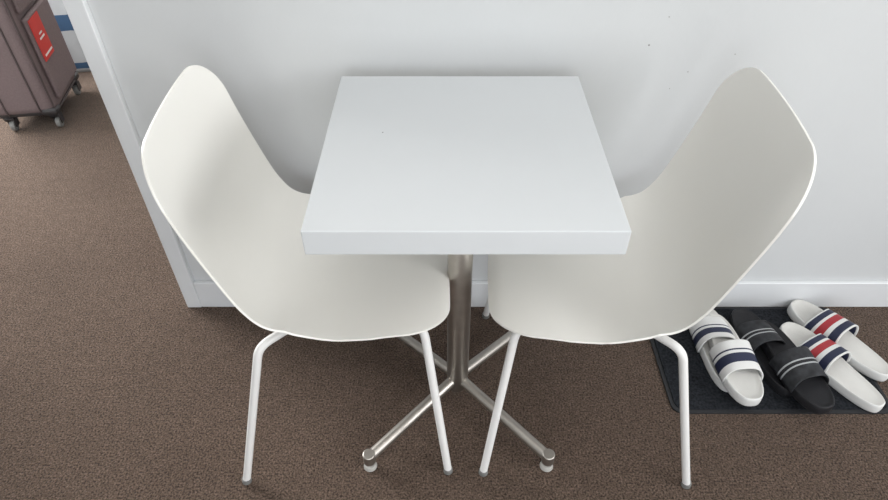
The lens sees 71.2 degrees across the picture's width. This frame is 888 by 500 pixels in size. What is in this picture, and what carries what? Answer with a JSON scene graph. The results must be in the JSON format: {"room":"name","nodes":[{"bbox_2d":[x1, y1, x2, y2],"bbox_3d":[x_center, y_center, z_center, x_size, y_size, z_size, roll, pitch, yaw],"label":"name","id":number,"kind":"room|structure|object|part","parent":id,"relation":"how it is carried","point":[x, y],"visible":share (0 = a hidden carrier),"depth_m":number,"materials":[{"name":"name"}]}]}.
{"room":"dining area","nodes":[
{"label":"dining area","id":0,"kind":"room"},
{"bbox_2d":[0,71,887,499],"bbox_3d":[-0.300,0.336,1.726,6.000,0.100,7.300,0,42,0],"label":"floor","id":1,"kind":"structure","parent":0,"point":[113,387],"depth_m":1.58,"materials":[{"name":"carpet"}]},
{"bbox_2d":[0,0,81,130],"bbox_3d":[-1.712,-0.860,2.453,0.272,0.691,0.350,-7,43,-7],"label":"suitcase","id":2,"kind":"object","parent":1,"relation":"on","point":[38,72],"visible":1,"depth_m":2.44,"materials":[{"name":"plastic"}]},
{"bbox_2d":[48,0,90,72],"bbox_3d":[-1.800,-1.087,2.825,0.320,0.526,0.190,-10,43,-10],"label":"shopping bag","id":3,"kind":"object","parent":1,"relation":"on","point":[59,11],"visible":0.02,"depth_m":2.83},
{"bbox_2d":[141,65,452,484],"bbox_3d":[-0.234,0.052,1.340,0.488,0.840,0.512,-2,42,-2],"label":"dining chair","id":4,"kind":"object","parent":1,"relation":"on","point":[204,168],"visible":0.84,"depth_m":1.24,"materials":[{"name":"plastic"}]},
{"bbox_3d":[-0.362,0.331,1.345,0.251,0.412,0.026,-29,50,-28],"label":"leg","id":5,"kind":"part","parent":4,"relation":"part of","materials":[{"name":"white metal"}]},
{"bbox_3d":[-0.040,0.311,1.362,0.025,0.420,0.193,-26,49,-26],"label":"leg","id":6,"kind":"part","parent":4,"relation":"part of","materials":[{"name":"white metal"}]},
{"bbox_2d":[301,76,630,471],"bbox_3d":[0.033,0.088,1.358,0.492,0.762,0.496,0,42,0],"label":"cafe table","id":7,"kind":"object","parent":1,"relation":"on","point":[459,167],"visible":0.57,"depth_m":1.06,"materials":[{"name":"laminate"}]},
{"bbox_3d":[-0.074,0.403,1.498,0.026,0.053,0.285,34,52,32],"label":"leg","id":8,"kind":"part","parent":7,"relation":"part of","materials":[{"name":"metal"}]},
{"bbox_3d":[-0.074,0.257,1.659,0.026,0.053,0.285,-34,52,-32],"label":"leg","id":9,"kind":"part","parent":7,"relation":"part of","materials":[{"name":"metal"}]},
{"bbox_3d":[0.142,0.257,1.659,0.026,0.053,0.285,34,52,32],"label":"leg","id":10,"kind":"part","parent":7,"relation":"part of","materials":[{"name":"metal"}]},
{"bbox_3d":[0.142,0.403,1.498,0.285,0.053,0.026,34,52,32],"label":"leg","id":11,"kind":"part","parent":7,"relation":"part of","materials":[{"name":"metal"}]},
{"bbox_2d":[479,67,816,488],"bbox_3d":[0.338,0.056,1.335,0.488,0.840,0.512,2,42,3],"label":"dining chair","id":12,"kind":"object","parent":1,"relation":"on","point":[745,169],"visible":0.85,"depth_m":1.23,"materials":[{"name":"plastic"}]},
{"bbox_3d":[0.162,0.088,1.606,0.025,0.420,0.193,-21,46,-22],"label":"leg","id":13,"kind":"part","parent":12,"relation":"part of","materials":[{"name":"white metal"}]},
{"bbox_3d":[0.142,0.314,1.358,0.025,0.420,0.193,27,49,27],"label":"leg","id":14,"kind":"part","parent":12,"relation":"part of","materials":[{"name":"white metal"}]},
{"bbox_3d":[0.464,0.337,1.339,0.251,0.412,0.026,30,50,29],"label":"leg","id":15,"kind":"part","parent":12,"relation":"part of","materials":[{"name":"white metal"}]},
{"bbox_2d":[649,307,887,413],"bbox_3d":[0.859,0.290,1.696,0.562,0.008,0.360,0,42,0],"label":"door mat","id":16,"kind":"object","parent":1,"relation":"on","point":[705,397],"visible":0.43,"depth_m":1.61,"materials":[{"name":"rubber"}]},
{"bbox_2d":[689,309,735,391],"bbox_3d":[0.741,0.247,1.682,0.105,0.074,0.285,0,42,0],"label":"sandal","id":17,"kind":"object","parent":16,"relation":"on","point":[709,327],"visible":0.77,"depth_m":1.68},
{"bbox_2d":[708,314,763,405],"bbox_3d":[0.756,0.267,1.619,0.105,0.074,0.285,-2,42,-2],"label":"sandal","id":18,"kind":"object","parent":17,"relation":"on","point":[735,362],"visible":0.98,"depth_m":1.57},
{"bbox_2d":[729,308,791,396],"bbox_3d":[0.867,0.256,1.672,0.105,0.074,0.285,-6,43,-7],"label":"sandal","id":19,"kind":"object","parent":16,"relation":"on","point":[748,326],"visible":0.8,"depth_m":1.67},
{"bbox_2d":[761,321,834,414],"bbox_3d":[0.905,0.284,1.601,0.105,0.074,0.285,-8,43,-9],"label":"sandal","id":20,"kind":"object","parent":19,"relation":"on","point":[801,374],"visible":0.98,"depth_m":1.56},
{"bbox_2d":[779,322,884,412],"bbox_3d":[1.024,0.290,1.635,0.105,0.074,0.305,-20,46,-20],"label":"sandal","id":21,"kind":"object","parent":16,"relation":"on","point":[833,358],"visible":0.82,"depth_m":1.61},
{"bbox_2d":[787,300,887,381],"bbox_3d":[1.089,0.229,1.702,0.105,0.074,0.300,-21,46,-22],"label":"sandal","id":22,"kind":"object","parent":16,"relation":"on","point":[835,327],"visible":0.9,"depth_m":1.69},
{"bbox_2d":[87,0,887,280],"bbox_3d":[-0.300,-0.802,1.044,5.800,2.500,0.110,0,42,0],"label":"wall","id":23,"kind":"structure","parent":0,"point":[282,64],"depth_m":1.33,"materials":[{"name":"paint"}]},
{"bbox_2d":[62,0,201,306],"bbox_3d":[-0.737,-0.648,1.173,0.042,2.100,0.126,0,42,0],"label":"trim","id":24,"kind":"structure","parent":23,"relation":"attached to","point":[79,13],"depth_m":1.42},
{"bbox_2d":[193,280,887,306],"bbox_3d":[0.942,0.128,1.806,3.316,0.100,0.014,0,42,0],"label":"baseboard","id":25,"kind":"structure","parent":23,"relation":"attached to","point":[747,293],"depth_m":1.80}
]}

